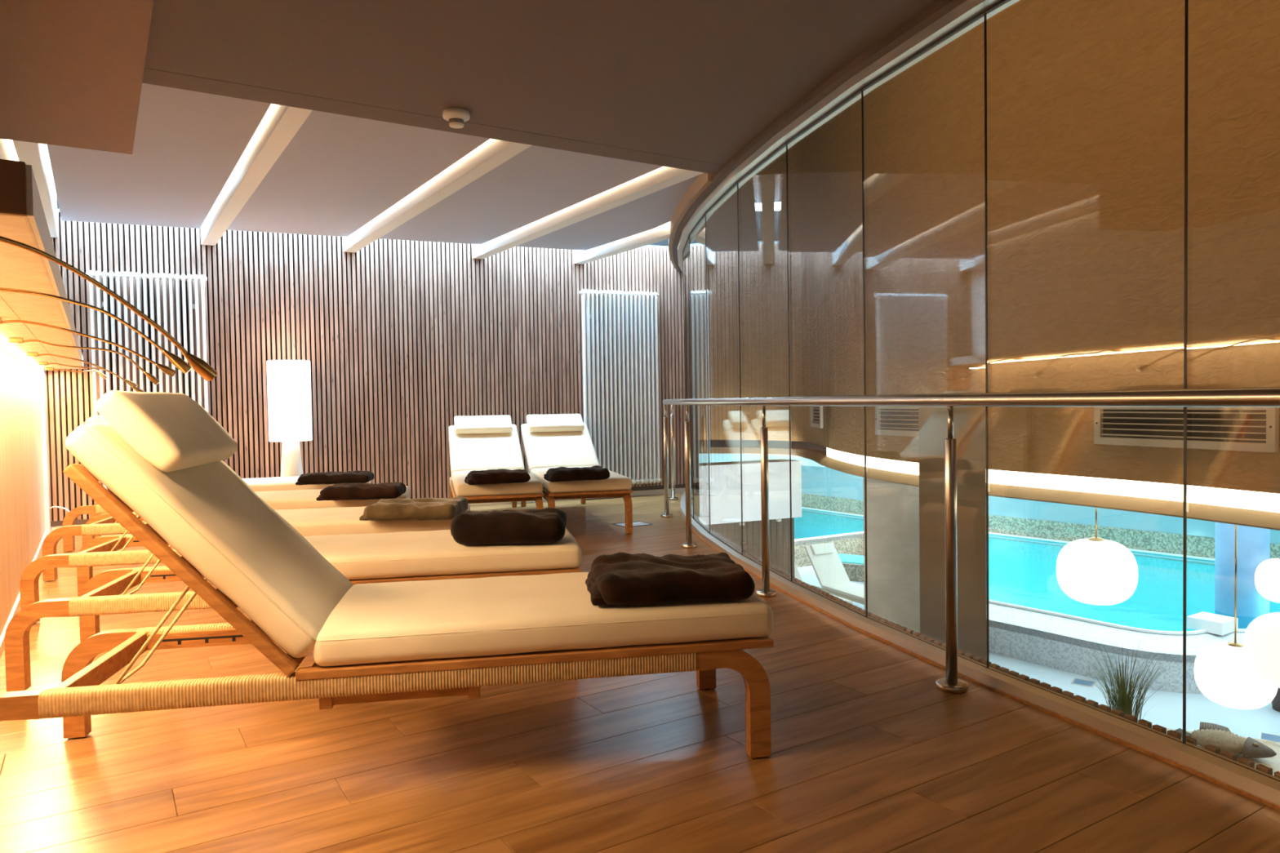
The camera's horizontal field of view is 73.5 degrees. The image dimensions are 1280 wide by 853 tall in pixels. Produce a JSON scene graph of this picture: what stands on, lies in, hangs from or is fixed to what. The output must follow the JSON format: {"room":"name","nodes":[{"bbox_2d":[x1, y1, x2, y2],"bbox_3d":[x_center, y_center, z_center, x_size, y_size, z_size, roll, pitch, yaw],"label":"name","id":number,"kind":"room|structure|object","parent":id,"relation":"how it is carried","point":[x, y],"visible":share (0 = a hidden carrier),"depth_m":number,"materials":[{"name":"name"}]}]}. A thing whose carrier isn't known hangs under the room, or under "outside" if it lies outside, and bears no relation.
{"room":"spa","nodes":[
{"label":"spa","id":0,"kind":"room"},
{"bbox_2d":[0,138,84,636],"bbox_3d":[-2.007,-0.725,2.538,0.466,3.400,10.860,-2,2,-32],"label":"wall","id":1,"kind":"structure","parent":0,"point":[23,220],"depth_m":4.03,"materials":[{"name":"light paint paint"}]},
{"bbox_2d":[0,159,27,216],"bbox_3d":[-1.185,-0.407,1.411,0.286,0.093,0.015,-2,2,-32],"label":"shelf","id":2,"kind":"object","parent":1,"relation":"attached to","point":[13,174],"depth_m":1.47,"materials":[{"name":"brown wood"}]},
{"bbox_2d":[0,530,47,659],"bbox_3d":[-1.947,0.953,2.432,0.014,0.050,10.560,-2,2,-32],"label":"baseboard","id":3,"kind":"structure","parent":1,"relation":"attached to","point":[15,609],"depth_m":4.24,"materials":[{"name":"white paint"}]},
{"bbox_2d":[0,214,82,368],"bbox_3d":[-2.977,-0.464,4.238,0.288,0.093,6.680,-2,2,-32],"label":"shelf","id":4,"kind":"object","parent":1,"relation":"attached to","point":[20,268],"depth_m":2.65,"materials":[{"name":"wood"}]},
{"bbox_2d":[39,368,51,535],"bbox_3d":[-4.840,0.209,6.978,0.028,1.356,0.240,-2,2,-32],"label":"trim","id":5,"kind":"structure","parent":1,"relation":"attached to","point":[42,377],"depth_m":6.88,"materials":[{"name":"white paint"}]},
{"bbox_2d":[38,361,102,369],"bbox_3d":[-4.037,-0.430,6.072,0.052,0.046,0.387,1,2,41],"label":"reading lamp","id":6,"kind":"object","parent":1,"relation":"attached to","point":[45,363],"depth_m":6.02,"materials":[{"name":"gold metal"}]},
{"bbox_2d":[45,367,107,379],"bbox_3d":[-4.537,-0.426,6.910,0.423,0.092,0.046,-2,2,-39],"label":"reading lamp","id":7,"kind":"object","parent":1,"relation":"attached to","point":[102,375],"visible":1,"depth_m":6.94,"materials":[{"name":"gold metal"}]},
{"bbox_2d":[8,337,159,384],"bbox_3d":[-2.686,-0.312,4.173,0.050,0.215,0.633,1,2,44],"label":"reading lamp","id":8,"kind":"object","parent":1,"relation":"attached to","point":[152,378],"visible":1,"depth_m":4.17,"materials":[{"name":"gold metal"}]},
{"bbox_2d":[26,352,144,391],"bbox_3d":[-3.332,-0.307,5.197,0.059,0.265,0.642,1,2,41],"label":"reading lamp","id":9,"kind":"object","parent":1,"relation":"attached to","point":[35,354],"visible":0.86,"depth_m":5.15,"materials":[{"name":"gold metal"}]},
{"bbox_2d":[0,316,176,376],"bbox_3d":[-2.118,-0.297,3.279,0.059,0.207,0.636,1,2,43],"label":"reading lamp","id":10,"kind":"object","parent":1,"relation":"attached to","point":[163,368],"visible":1,"depth_m":3.30,"materials":[{"name":"gold metal"}]},
{"bbox_2d":[0,287,191,373],"bbox_3d":[-1.575,-0.269,2.397,0.056,0.229,0.642,0,2,35],"label":"reading lamp","id":11,"kind":"object","parent":1,"relation":"attached to","point":[176,361],"visible":1,"depth_m":2.49,"materials":[{"name":"gold metal"}]},
{"bbox_2d":[0,235,217,381],"bbox_3d":[-1.056,-0.227,1.562,0.070,0.279,0.681,0,2,24],"label":"reading lamp","id":12,"kind":"object","parent":1,"relation":"attached to","point":[198,365],"visible":1,"depth_m":1.69,"materials":[{"name":"gold metal"}]},
{"bbox_2d":[124,378,137,386],"bbox_3d":[-3.787,-0.323,6.357,0.052,0.054,0.081,1,2,41],"label":"reading lamp","id":13,"kind":"object","parent":1,"relation":"attached to","point":[131,383],"depth_m":6.37,"materials":[{"name":"gold metal"}]},
{"bbox_2d":[44,195,699,526],"bbox_3d":[-2.326,-0.753,8.267,6.360,3.680,0.236,-2,2,-23],"label":"wall","id":14,"kind":"structure","parent":0,"point":[401,340],"depth_m":8.07,"materials":[{"name":"black wood"}]},
{"bbox_2d":[85,270,208,514],"bbox_3d":[-4.169,-0.287,7.325,0.899,2.043,0.094,-2,2,-23],"label":"radiator","id":15,"kind":"object","parent":14,"relation":"attached to","point":[97,274],"visible":0.44,"depth_m":7.27,"materials":[{"name":"white metal"}]},
{"bbox_2d":[50,487,695,531],"bbox_3d":[-2.154,0.777,8.275,6.000,0.056,0.022,-2,2,-23],"label":"baseboard","id":16,"kind":"structure","parent":14,"relation":"attached to","point":[660,491],"depth_m":9.15,"materials":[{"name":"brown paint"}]},
{"bbox_2d":[579,288,662,484],"bbox_3d":[-0.200,-0.402,9.019,0.884,2.043,0.095,-2,2,-23],"label":"radiator","id":17,"kind":"object","parent":14,"relation":"attached to","point":[647,440],"visible":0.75,"depth_m":9.00,"materials":[{"name":"white metal"}]},
{"bbox_2d":[0,0,938,264],"bbox_3d":[0.167,-1.933,3.954,6.296,1.340,10.967,-2,2,-32],"label":"ceiling","id":18,"kind":"structure","parent":0,"point":[590,122],"depth_m":3.97,"materials":[{"name":"beige paint"}]},
{"bbox_2d":[442,107,470,128],"bbox_3d":[-0.894,-1.496,4.175,0.132,0.073,0.132,-2,2,-32],"label":"smoke detector","id":19,"kind":"object","parent":18,"relation":"attached to","point":[456,117],"visible":1,"depth_m":4.14,"materials":[{"name":"white paint"}]},
{"bbox_2d":[0,493,1279,852],"bbox_3d":[0.364,1.027,4.217,6.060,0.280,11.100,-2,2,-32],"label":"floor","id":20,"kind":"structure","parent":0,"point":[868,756],"depth_m":2.40,"materials":[{"name":"wood"}]},
{"bbox_2d":[48,506,69,511],"bbox_3d":[-4.600,0.756,6.825,0.245,0.247,0.033,0,2,15],"label":"power cable","id":21,"kind":"object","parent":20,"relation":"on","point":[68,510],"visible":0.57,"depth_m":6.82,"materials":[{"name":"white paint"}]},
{"bbox_2d":[62,475,370,551],"bbox_3d":[-3.217,0.374,6.718,2.099,0.989,0.643,-1,2,-16],"label":"sun lounger","id":22,"kind":"object","parent":20,"relation":"on","point":[277,483],"visible":0.09,"depth_m":6.51,"materials":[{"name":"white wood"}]},
{"bbox_2d":[295,470,373,484],"bbox_3d":[-2.275,0.380,6.408,0.521,0.084,0.308,-1,2,-8],"label":"blanket","id":23,"kind":"object","parent":22,"relation":"on","point":[348,477],"visible":0.98,"depth_m":6.28,"materials":[{"name":"black fabric"}]},
{"bbox_2d":[41,414,410,582],"bbox_3d":[-2.603,0.398,5.623,2.099,0.989,0.643,-1,2,-13],"label":"sun lounger","id":24,"kind":"object","parent":20,"relation":"on","point":[104,523],"visible":0.19,"depth_m":5.40,"materials":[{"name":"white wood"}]},
{"bbox_2d":[315,482,406,501],"bbox_3d":[-1.726,0.397,5.336,0.502,0.096,0.311,-1,2,-6],"label":"blanket","id":25,"kind":"object","parent":24,"relation":"on","point":[340,491],"visible":1,"depth_m":5.20,"materials":[{"name":"fabric"}]},
{"bbox_2d":[19,415,470,623],"bbox_3d":[-1.977,0.419,4.566,2.099,0.989,0.643,-1,2,-11],"label":"sun lounger","id":26,"kind":"object","parent":20,"relation":"on","point":[100,551],"visible":0.26,"depth_m":4.34,"materials":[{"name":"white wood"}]},
{"bbox_2d":[359,496,467,520],"bbox_3d":[-1.154,0.418,4.411,0.489,0.092,0.368,-1,2,1],"label":"blanket","id":27,"kind":"object","parent":26,"relation":"on","point":[418,508],"visible":0.98,"depth_m":4.24,"materials":[{"name":"brown fabric"}]},
{"bbox_2d":[266,360,312,476],"bbox_3d":[-3.058,0.134,7.507,0.356,1.416,0.356,-2,2,-32],"label":"floor lamp","id":28,"kind":"object","parent":20,"relation":"on","point":[288,381],"visible":0.79,"depth_m":7.36,"materials":[{"name":"white fabric"}]},
{"bbox_2d":[4,417,582,691],"bbox_3d":[-1.325,0.439,3.589,2.099,0.989,0.643,-1,2,-11],"label":"sun lounger","id":29,"kind":"object","parent":20,"relation":"on","point":[403,556],"visible":0.48,"depth_m":3.39,"materials":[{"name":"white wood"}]},
{"bbox_2d":[450,507,566,544],"bbox_3d":[-0.547,0.412,3.572,0.478,0.134,0.267,-1,2,-2],"label":"rolled towel","id":30,"kind":"object","parent":29,"relation":"on","point":[547,525],"visible":1,"depth_m":3.45,"materials":[{"name":"black fabric"}]},
{"bbox_2d":[0,421,773,758],"bbox_3d":[-0.706,0.460,2.547,2.099,0.989,0.643,-1,2,-10],"label":"sun lounger","id":31,"kind":"object","parent":20,"relation":"on","point":[420,639],"visible":0.98,"depth_m":2.29,"materials":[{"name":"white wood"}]},
{"bbox_2d":[96,390,237,472],"bbox_3d":[-1.317,0.006,2.425,0.204,0.212,0.533,-1,2,-10],"label":"pillow","id":32,"kind":"object","parent":31,"relation":"on","point":[171,431],"visible":1,"depth_m":2.24,"materials":[{"name":"beige fabric"}]},
{"bbox_2d":[332,687,467,705],"bbox_3d":[-0.655,0.707,2.401,0.347,0.022,0.284,-1,2,-10],"label":"tray","id":33,"kind":"object","parent":31,"relation":"on","point":[449,691],"depth_m":2.26,"materials":[{"name":"brown wood"}]},
{"bbox_2d":[585,551,755,605],"bbox_3d":[0.076,0.451,2.590,0.477,0.097,0.391,-1,2,-7],"label":"folded towel","id":34,"kind":"object","parent":31,"relation":"on","point":[620,578],"visible":1,"depth_m":2.43,"materials":[{"name":"fabric"}]},
{"bbox_2d":[448,423,543,509],"bbox_3d":[-1.277,0.413,7.302,0.643,0.815,2.099,-1,2,-14],"label":"sun lounger","id":35,"kind":"object","parent":20,"relation":"on","point":[472,451],"visible":0.82,"depth_m":7.57,"materials":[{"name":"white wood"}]},
{"bbox_2d":[453,415,512,434],"bbox_3d":[-1.472,-0.019,8.057,0.533,0.167,0.237,-1,2,-14],"label":"pillow","id":36,"kind":"object","parent":35,"relation":"on","point":[477,424],"visible":1,"depth_m":7.99,"materials":[{"name":"beige fabric"}]},
{"bbox_2d":[464,468,530,484],"bbox_3d":[-1.035,0.361,6.207,0.452,0.095,0.287,-1,2,-18],"label":"blanket","id":37,"kind":"object","parent":35,"relation":"on","point":[502,475],"visible":1,"depth_m":6.09,"materials":[{"name":"fabric"}]},
{"bbox_2d":[520,422,632,533],"bbox_3d":[-0.617,0.397,7.464,0.643,0.815,2.099,-1,2,-14],"label":"sun lounger","id":38,"kind":"object","parent":20,"relation":"on","point":[544,451],"visible":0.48,"depth_m":7.68,"materials":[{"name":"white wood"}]},
{"bbox_2d":[526,413,584,432],"bbox_3d":[-0.812,-0.035,8.219,0.533,0.167,0.237,-1,2,-14],"label":"pillow","id":39,"kind":"object","parent":38,"relation":"on","point":[556,422],"visible":1,"depth_m":8.15,"materials":[{"name":"beige fabric"}]},
{"bbox_2d":[543,465,609,482],"bbox_3d":[-0.471,0.346,6.340,0.460,0.098,0.285,-1,2,-18],"label":"blanket","id":40,"kind":"object","parent":38,"relation":"on","point":[596,472],"visible":1,"depth_m":6.22,"materials":[{"name":"black fabric"}]},
{"bbox_2d":[613,522,625,527],"bbox_3d":[-0.132,0.807,7.014,0.122,0.006,0.217,-2,2,-29],"label":"socket","id":41,"kind":"object","parent":20,"relation":"on","point":[623,524],"depth_m":7.06,"materials":[{"name":"silver metal"}]},
{"bbox_2d":[616,521,648,526],"bbox_3d":[-0.063,0.807,7.068,0.240,0.001,0.200,-2,2,-29],"label":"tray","id":42,"kind":"object","parent":20,"relation":"in","point":[634,523],"depth_m":7.07,"materials":[{"name":"grey plastic"}]},
{"bbox_2d":[632,520,653,526],"bbox_3d":[-0.024,0.804,7.062,0.182,0.006,0.237,-2,2,-29],"label":"socket","id":43,"kind":"object","parent":20,"relation":"on","point":[635,523],"depth_m":7.07,"materials":[{"name":"silver metal"}]},
{"bbox_2d":[660,386,1279,693],"bbox_3d":[0.983,0.350,4.652,0.868,1.028,9.434,-1,2,-12],"label":"handrail","id":44,"kind":"object","parent":20,"relation":"on","point":[1260,397],"visible":0.99,"depth_m":2.96,"materials":[{"name":"silver metal"}]},
{"bbox_2d":[677,0,1279,810],"bbox_3d":[1.284,-0.347,4.350,1.017,2.430,10.186,-1,2,-13],"label":"frame","id":45,"kind":"object","parent":20,"relation":"on","point":[1259,784],"visible":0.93,"depth_m":3.19,"materials":[{"name":"silver metal"}]},
{"bbox_2d":[698,458,801,577],"bbox_3d":[-0.063,2.034,13.833,6.000,2.740,0.550,-2,2,-24],"label":"wall","id":46,"kind":"structure","parent":0,"point":[724,477],"depth_m":14.50,"materials":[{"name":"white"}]},
{"bbox_2d":[695,0,1279,530],"bbox_3d":[3.062,-2.701,8.609,10.568,7.180,23.564,-2,2,-32],"label":"wall","id":47,"kind":"structure","parent":0,"point":[1086,98],"depth_m":9.75,"materials":[{"name":"paint"}]},
{"bbox_2d":[668,173,715,271],"bbox_3d":[0.378,-2.171,7.411,0.256,1.080,3.882,-1,2,0],"label":"trim","id":48,"kind":"structure","parent":47,"relation":"attached to","point":[703,180],"depth_m":6.20,"materials":[{"name":"paint"}]},
{"bbox_2d":[694,493,699,520],"bbox_3d":[1.342,1.006,4.397,0.957,0.279,10.143,-1,2,-13],"label":"trim","id":49,"kind":"structure","parent":47,"relation":"attached to","point":[696,495],"depth_m":9.09,"materials":[{"name":"paint"}]},
{"bbox_2d":[810,405,822,428],"bbox_3d":[3.190,-0.205,15.489,0.054,0.440,1.001,-1,2,2],"label":"air vent","id":50,"kind":"object","parent":47,"relation":"in","point":[816,411],"visible":0.95,"depth_m":15.47,"materials":[{"name":"beige metal"}]},
{"bbox_2d":[672,0,966,272],"bbox_3d":[1.199,-1.553,4.299,0.945,0.035,10.208,-1,2,-13],"label":"trim","id":51,"kind":"structure","parent":47,"relation":"attached to","point":[939,9],"depth_m":3.85,"materials":[{"name":"brown"}]},
{"bbox_2d":[875,406,946,436],"bbox_3d":[3.645,-0.086,11.311,0.055,0.440,1.737,-2,2,-21],"label":"air vent","id":52,"kind":"object","parent":47,"relation":"in","point":[889,420],"visible":0.47,"depth_m":11.68,"materials":[{"name":"beige metal"}]},
{"bbox_2d":[918,406,986,660],"bbox_3d":[2.453,1.714,6.692,0.609,3.730,0.408,-1,2,6],"label":"column","id":53,"kind":"structure","parent":47,"relation":"attached to","point":[969,422],"depth_m":6.49,"materials":[{"name":"concrete"}]},
{"bbox_2d":[1093,406,1279,452],"bbox_3d":[5.140,-0.016,8.203,0.055,0.440,1.800,-2,2,-22],"label":"air vent","id":54,"kind":"object","parent":47,"relation":"in","point":[1209,428],"visible":0.96,"depth_m":8.08,"materials":[{"name":"beige metal"}]},
{"bbox_2d":[698,453,1279,559],"bbox_3d":[7.442,1.857,13.041,10.400,2.900,30.005,-2,2,-32],"label":"wall","id":55,"kind":"structure","parent":0,"point":[823,487],"depth_m":18.79,"materials":[{"name":"green tile"}]},
{"bbox_2d":[698,440,826,451],"bbox_3d":[6.601,0.664,11.889,12.780,0.100,29.000,-2,2,-32],"label":"trim","id":56,"kind":"structure","parent":55,"relation":"attached to","point":[745,443],"depth_m":20.30,"materials":[{"name":"white"}]},
{"bbox_2d":[862,477,919,632],"bbox_3d":[4.230,2.042,13.096,1.500,2.630,0.500,0,2,25],"label":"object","id":57,"kind":"structure","parent":55,"relation":"attached to","point":[893,564],"depth_m":13.00,"materials":[{"name":"concrete"}]},
{"bbox_2d":[1056,507,1137,605],"bbox_3d":[5.585,1.471,10.491,0.890,1.394,0.890,-2,2,-32],"label":"globe pendant","id":58,"kind":"object","parent":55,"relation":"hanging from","point":[1093,571],"visible":0.99,"depth_m":10.19,"materials":[{"name":"white glass"}]},
{"bbox_2d":[1193,524,1278,709],"bbox_3d":[6.238,1.871,8.978,0.730,2.124,0.730,-2,2,-32],"label":"globe pendant","id":59,"kind":"object","parent":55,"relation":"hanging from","point":[1222,673],"visible":0.82,"depth_m":8.80,"materials":[{"name":"white glass"}]},
{"bbox_2d":[1243,612,1279,688],"bbox_3d":[5.946,1.616,7.787,0.760,1.532,0.760,-2,2,-32],"label":"globe pendant","id":60,"kind":"object","parent":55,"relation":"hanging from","point":[1261,640],"visible":1,"depth_m":7.73,"materials":[{"name":"white glass"}]},
{"bbox_2d":[1254,557,1279,603],"bbox_3d":[9.023,1.573,11.982,0.700,1.799,0.700,-2,2,-32],"label":"globe pendant","id":61,"kind":"object","parent":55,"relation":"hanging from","point":[1267,574],"visible":1,"depth_m":11.91,"materials":[{"name":"white glass"}]},
{"bbox_2d":[797,565,1279,742],"bbox_3d":[4.961,3.323,13.863,21.000,0.001,34.000,-2,2,-32],"label":"pool deck","id":62,"kind":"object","parent":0,"point":[1166,711],"depth_m":10.44,"materials":[{"name":"white tile"}]},
{"bbox_2d":[794,561,851,603],"bbox_3d":[2.908,2.797,15.315,0.660,1.029,1.883,-2,2,-25],"label":"lounger","id":63,"kind":"object","parent":62,"relation":"on","point":[797,575],"visible":0.03,"depth_m":15.88,"materials":[{"name":"beige"}]},
{"bbox_2d":[804,542,864,604],"bbox_3d":[3.821,2.774,15.605,0.660,1.029,1.883,-2,2,-25],"label":"lounger","id":64,"kind":"object","parent":62,"relation":"on","point":[830,572],"visible":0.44,"depth_m":16.06,"materials":[{"name":"beige"}]},
{"bbox_2d":[810,542,833,555],"bbox_3d":[3.470,2.335,16.335,0.440,0.185,0.154,-2,2,-25],"label":"cushion","id":65,"kind":"object","parent":64,"relation":"on","point":[827,548],"depth_m":16.31,"materials":[{"name":"beige fabric"}]},
{"bbox_2d":[794,506,1279,693],"bbox_3d":[7.569,3.228,15.428,6.976,1.250,22.682,-2,2,-32],"label":"swimming pool","id":66,"kind":"object","parent":62,"relation":"in","point":[1032,620],"visible":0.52,"depth_m":16.54,"materials":[{"name":"liquid"}]},
{"bbox_2d":[794,508,1279,631],"bbox_3d":[7.690,3.233,15.708,6.333,1.220,22.242,-2,2,-32],"label":"basin","id":67,"kind":"object","parent":66,"relation":"in","point":[1022,570],"depth_m":17.89,"materials":[{"name":"teal tile"}]},
{"bbox_2d":[1186,611,1238,635],"bbox_3d":[7.738,2.661,11.589,0.440,0.170,0.440,-2,2,-32],"label":"block","id":68,"kind":"object","parent":66,"relation":"on","point":[1215,624],"visible":1,"depth_m":11.47,"materials":[{"name":"white"}]},
{"bbox_2d":[1071,678,1096,687],"bbox_3d":[5.857,3.382,11.319,0.260,0.005,0.260,0,2,38],"label":"floor drain","id":69,"kind":"object","parent":62,"relation":"on","point":[1076,682],"visible":1,"depth_m":11.31,"materials":[{"name":"metal"}]},
{"bbox_2d":[1077,637,1178,719],"bbox_3d":[4.988,2.865,8.799,1.010,1.220,1.022,-2,2,-32],"label":"grass plant","id":70,"kind":"object","parent":62,"relation":"on","point":[1124,704],"visible":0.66,"depth_m":8.76,"materials":[{"name":"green plant"}]},
{"bbox_2d":[1151,724,1279,776],"bbox_3d":[5.502,3.273,7.778,1.575,0.450,1.402,0,2,31],"label":"bench","id":71,"kind":"object","parent":62,"relation":"on","point":[1273,762],"visible":0.08,"depth_m":7.85,"materials":[{"name":"white"}]},
{"bbox_2d":[1174,721,1276,758],"bbox_3d":[5.478,2.955,8.045,0.491,0.177,0.793,-2,2,-27],"label":"fish sculpture","id":72,"kind":"object","parent":71,"relation":"on","point":[1220,736],"visible":0.84,"depth_m":7.91,"materials":[{"name":"grey ceramic"}]},
{"bbox_2d":[1254,606,1279,711],"bbox_3d":[7.766,2.802,10.213,0.846,1.171,0.994,-2,2,-32],"label":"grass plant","id":73,"kind":"object","parent":62,"relation":"on","point":[1276,701],"visible":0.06,"depth_m":10.19,"materials":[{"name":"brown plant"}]},
{"bbox_2d":[1258,731,1279,742],"bbox_3d":[6.956,3.422,9.409,0.260,0.005,0.260,0,2,38],"label":"floor drain","id":74,"kind":"object","parent":62,"relation":"on","point":[1260,735],"visible":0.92,"depth_m":9.45,"materials":[{"name":"metal"}]},
{"bbox_2d":[1214,521,1270,628],"bbox_3d":[8.825,1.984,12.565,0.660,2.630,0.660,-2,2,-32],"label":"pillar","id":75,"kind":"structure","parent":0,"point":[1253,544],"depth_m":12.31,"materials":[{"name":"blue paint"}]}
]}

